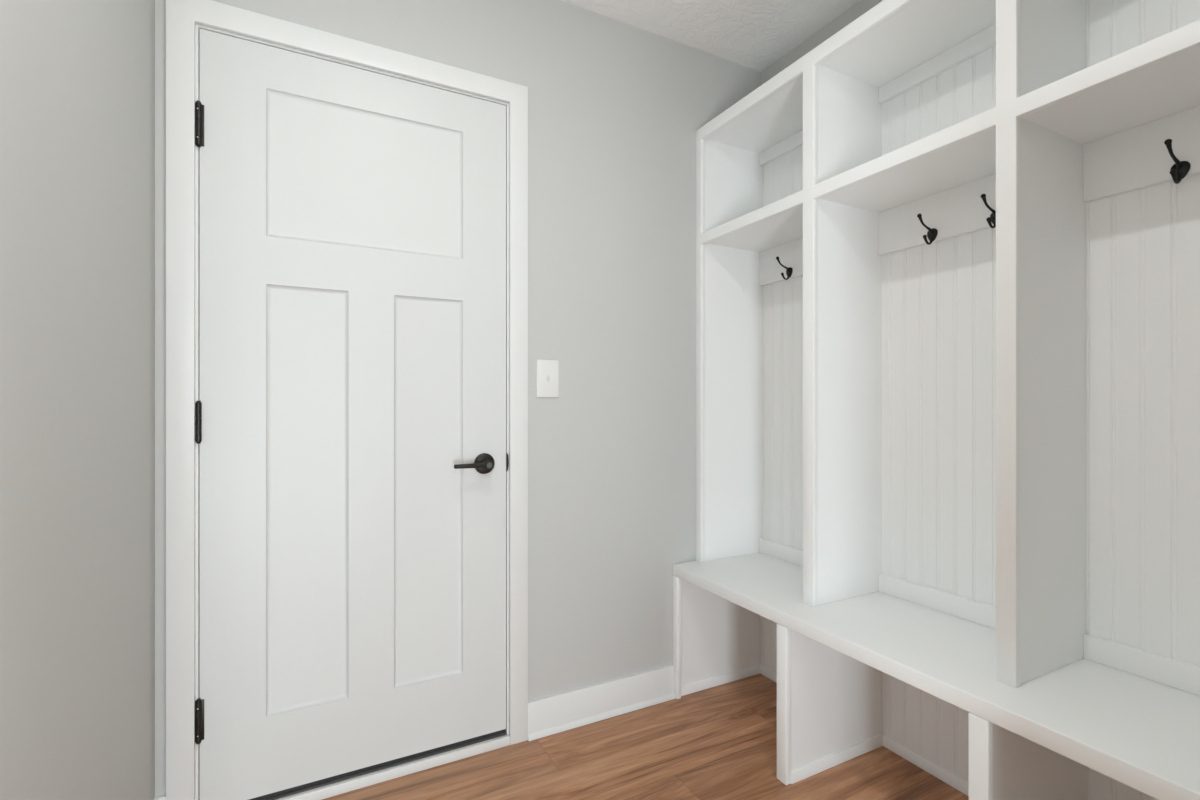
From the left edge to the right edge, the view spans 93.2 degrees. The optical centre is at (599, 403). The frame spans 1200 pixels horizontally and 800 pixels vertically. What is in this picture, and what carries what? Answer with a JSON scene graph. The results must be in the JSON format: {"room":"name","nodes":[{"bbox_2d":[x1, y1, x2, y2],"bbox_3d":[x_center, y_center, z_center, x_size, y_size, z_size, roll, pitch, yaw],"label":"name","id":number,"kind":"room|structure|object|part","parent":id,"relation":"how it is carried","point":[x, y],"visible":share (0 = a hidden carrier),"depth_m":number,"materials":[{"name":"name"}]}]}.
{"room":"mudroom","nodes":[
{"label":"mudroom","id":0,"kind":"room"},
{"bbox_2d":[0,0,154,799],"bbox_3d":[-0.732,-0.138,0.571,0.100,2.504,1.900,0,0,-28],"label":"wall","id":1,"kind":"structure","parent":0,"point":[77,77],"depth_m":0.94,"materials":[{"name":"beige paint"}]},
{"bbox_2d":[155,0,760,796],"bbox_3d":[-0.254,-0.138,1.959,2.231,2.504,0.120,0,0,-28],"label":"wall","id":2,"kind":"structure","parent":0,"point":[616,109],"depth_m":2.01,"materials":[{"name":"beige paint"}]},
{"bbox_2d":[166,0,527,799],"bbox_3d":[-0.699,0.031,1.716,0.968,2.166,0.135,0,0,-28],"label":"door frame","id":3,"kind":"structure","parent":2,"relation":"attached to","point":[182,16],"depth_m":1.48,"materials":[{"name":"white paint"}]},
{"bbox_2d":[195,28,508,799],"bbox_3d":[-0.672,0.049,1.658,0.850,2.056,0.100,0,0,-28],"label":"door","id":4,"kind":"structure","parent":2,"relation":"in","point":[350,413],"depth_m":1.64,"materials":[{"name":"white paint"}]},
{"bbox_3d":[-0.398,0.192,1.774,0.123,0.029,0.047,0,0,-28],"label":"lever","id":5,"kind":"part","parent":4,"relation":"part of","materials":[{"name":"brown metal"}]},
{"bbox_3d":[-0.370,0.192,1.823,0.067,0.067,0.015,0,0,-28],"label":"handle","id":6,"kind":"part","parent":4,"relation":"part of","materials":[{"name":"brown metal"}]},
{"bbox_3d":[-0.304,0.191,1.864,0.007,0.064,0.003,0,0,-28],"label":"strike plate","id":7,"kind":"part","parent":4,"relation":"part of","materials":[{"name":"black metal"}]},
{"bbox_2d":[154,664,675,799],"bbox_3d":[-0.420,1.054,1.791,1.580,0.120,0.024,0,0,-28],"label":"baseboard","id":8,"kind":"structure","parent":2,"relation":"attached to","point":[560,712],"depth_m":2.00,"materials":[{"name":"white paint"}]},
{"bbox_2d":[536,359,558,396],"bbox_3d":[-0.175,-0.086,1.923,0.082,0.128,0.016,0,0,-28],"label":"light switch","id":9,"kind":"object","parent":2,"relation":"attached to","point":[547,371],"visible":1,"depth_m":1.92,"materials":[{"name":"white plastic"}]},
{"bbox_2d":[322,674,968,799],"bbox_3d":[-0.061,1.139,0.109,4.600,0.050,3.660,0,0,-28],"label":"floor","id":10,"kind":"structure","parent":0,"point":[719,742],"depth_m":1.74,"materials":[{"name":"wood"}]},
{"bbox_2d":[261,730,509,799],"bbox_3d":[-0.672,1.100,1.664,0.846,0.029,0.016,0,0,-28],"label":"threshold","id":11,"kind":"object","parent":10,"relation":"on","point":[362,781],"visible":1,"depth_m":1.70,"materials":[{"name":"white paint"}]},
{"bbox_2d":[673,553,1199,799],"bbox_3d":[0.860,0.863,1.532,0.449,0.502,1.666,0,0,-28],"label":"bench","id":12,"kind":"object","parent":10,"relation":"on","point":[856,676],"visible":0.92,"depth_m":1.58,"materials":[{"name":"white paint"}]},
{"bbox_3d":[0.292,0.883,2.157,0.019,0.460,0.032,0,0,-28],"label":"support post","id":13,"kind":"part","parent":12,"relation":"part of","materials":[{"name":"white paint"}]},
{"bbox_3d":[0.479,0.883,2.266,0.413,0.461,0.010,0,0,-28],"label":"panel","id":14,"kind":"part","parent":12,"relation":"part of","materials":[{"name":"white paint"}]},
{"bbox_3d":[0.605,1.097,2.025,0.415,0.034,0.534,0,0,-28],"label":"shoe moulding","id":15,"kind":"part","parent":12,"relation":"part of","materials":[{"name":"white paint"}]},
{"bbox_3d":[0.542,0.883,1.677,0.019,0.460,0.039,0,0,-28],"label":"support post","id":16,"kind":"part","parent":12,"relation":"part of","materials":[{"name":"white paint"}]},
{"bbox_3d":[0.862,1.097,1.533,0.415,0.034,0.524,0,0,-28],"label":"shoe moulding","id":17,"kind":"part","parent":12,"relation":"part of","materials":[{"name":"white paint"}]},
{"bbox_2d":[696,0,1199,695],"bbox_3d":[0.910,-0.228,1.557,0.338,1.679,1.666,0,0,-28],"label":"locker","id":18,"kind":"object","parent":12,"relation":"on","point":[948,253],"visible":1,"depth_m":1.58,"materials":[{"name":"white paint"}]},
{"bbox_3d":[0.531,-0.210,2.285,0.302,1.643,0.026,0,0,-28],"label":"panel","id":19,"kind":"part","parent":18,"relation":"part of","materials":[{"name":"white paint"}]},
{"bbox_2d":[706,205,802,251],"bbox_3d":[0.656,-0.641,2.045,0.302,0.033,0.514,0,0,-28],"label":"shelf","id":20,"kind":"object","parent":18,"relation":"attached to","point":[781,230],"depth_m":2.10,"materials":[{"name":"white paint"}]},
{"bbox_3d":[0.783,-0.556,2.111,0.017,0.138,0.513,0,0,-28],"label":"hook rail","id":21,"kind":"part","parent":18,"relation":"part of","materials":[{"name":"white paint"}]},
{"bbox_3d":[0.783,-1.007,2.111,0.017,0.050,0.513,0,0,-28],"label":"cubby rail","id":22,"kind":"part","parent":18,"relation":"part of","materials":[{"name":"white paint"}]},
{"bbox_3d":[0.783,0.583,2.111,0.017,0.057,0.513,0,0,-28],"label":"trim","id":23,"kind":"part","parent":18,"relation":"part of","materials":[{"name":"white paint"}]},
{"bbox_3d":[0.729,-0.507,2.189,0.005,0.039,0.031,0,0,-28],"label":"mounting plate","id":24,"kind":"part","parent":18,"relation":"part of","materials":[{"name":"black metal"}]},
{"bbox_3d":[0.918,-1.048,1.562,0.319,0.033,1.666,0,0,-28],"label":"panel","id":25,"kind":"part","parent":18,"relation":"part of","materials":[{"name":"white paint"}]},
{"bbox_2d":[819,128,995,212],"bbox_3d":[0.909,-0.641,1.560,0.302,0.033,0.517,0,0,-28],"label":"shelf","id":26,"kind":"object","parent":18,"relation":"attached to","point":[970,161],"depth_m":1.58,"materials":[{"name":"white paint"}]},
{"bbox_3d":[0.989,-0.503,1.691,0.005,0.039,0.031,0,0,-28],"label":"mounting plate","id":27,"kind":"part","parent":18,"relation":"part of","materials":[{"name":"black metal"}]},
{"bbox_3d":[1.036,-0.556,1.626,0.017,0.138,0.517,0,0,-28],"label":"hook rail","id":28,"kind":"part","parent":18,"relation":"part of","materials":[{"name":"white paint"}]},
{"bbox_3d":[1.036,-1.007,1.626,0.017,0.050,0.517,0,0,-28],"label":"cubby rail","id":29,"kind":"part","parent":18,"relation":"part of","materials":[{"name":"white paint"}]},
{"bbox_3d":[1.036,0.583,1.626,0.017,0.057,0.517,0,0,-28],"label":"trim","id":30,"kind":"part","parent":18,"relation":"part of","materials":[{"name":"white paint"}]},
{"bbox_3d":[1.071,-0.503,1.534,0.005,0.039,0.031,0,0,-28],"label":"mounting plate","id":31,"kind":"part","parent":18,"relation":"part of","materials":[{"name":"black metal"}]},
{"bbox_2d":[1022,47,1199,143],"bbox_3d":[1.163,-0.641,1.074,0.302,0.033,0.518,0,0,-28],"label":"shelf","id":32,"kind":"object","parent":18,"relation":"attached to","point":[1165,90],"depth_m":1.19,"materials":[{"name":"white paint"}]},
{"bbox_3d":[1.289,-0.556,1.140,0.017,0.138,0.518,0,0,-28],"label":"hook rail","id":33,"kind":"part","parent":18,"relation":"part of","materials":[{"name":"white paint"}]},
{"bbox_3d":[1.289,0.583,1.140,0.017,0.057,0.518,0,0,-28],"label":"trim","id":34,"kind":"part","parent":18,"relation":"part of","materials":[{"name":"white paint"}]},
{"bbox_3d":[1.239,-0.498,1.212,0.005,0.039,0.031,0,0,-28],"label":"mounting plate","id":35,"kind":"part","parent":18,"relation":"part of","materials":[{"name":"black metal"}]},
{"bbox_3d":[0.797,0.883,1.188,0.019,0.460,0.040,0,0,-28],"label":"support post","id":36,"kind":"part","parent":12,"relation":"part of","materials":[{"name":"white paint"}]},
{"bbox_2d":[562,0,859,71],"bbox_3d":[-0.047,-1.430,0.082,4.600,0.080,3.600,0,0,-28],"label":"ceiling","id":37,"kind":"structure","parent":0,"point":[754,34],"depth_m":2.06,"materials":[{"name":"white paint"}]},
{"bbox_2d":[761,0,882,84],"bbox_3d":[1.110,-0.138,1.649,0.100,2.504,1.690,0,0,-28],"label":"wall","id":38,"kind":"structure","parent":0,"point":[861,7],"depth_m":2.11,"materials":[{"name":"beige paint"}]}
]}

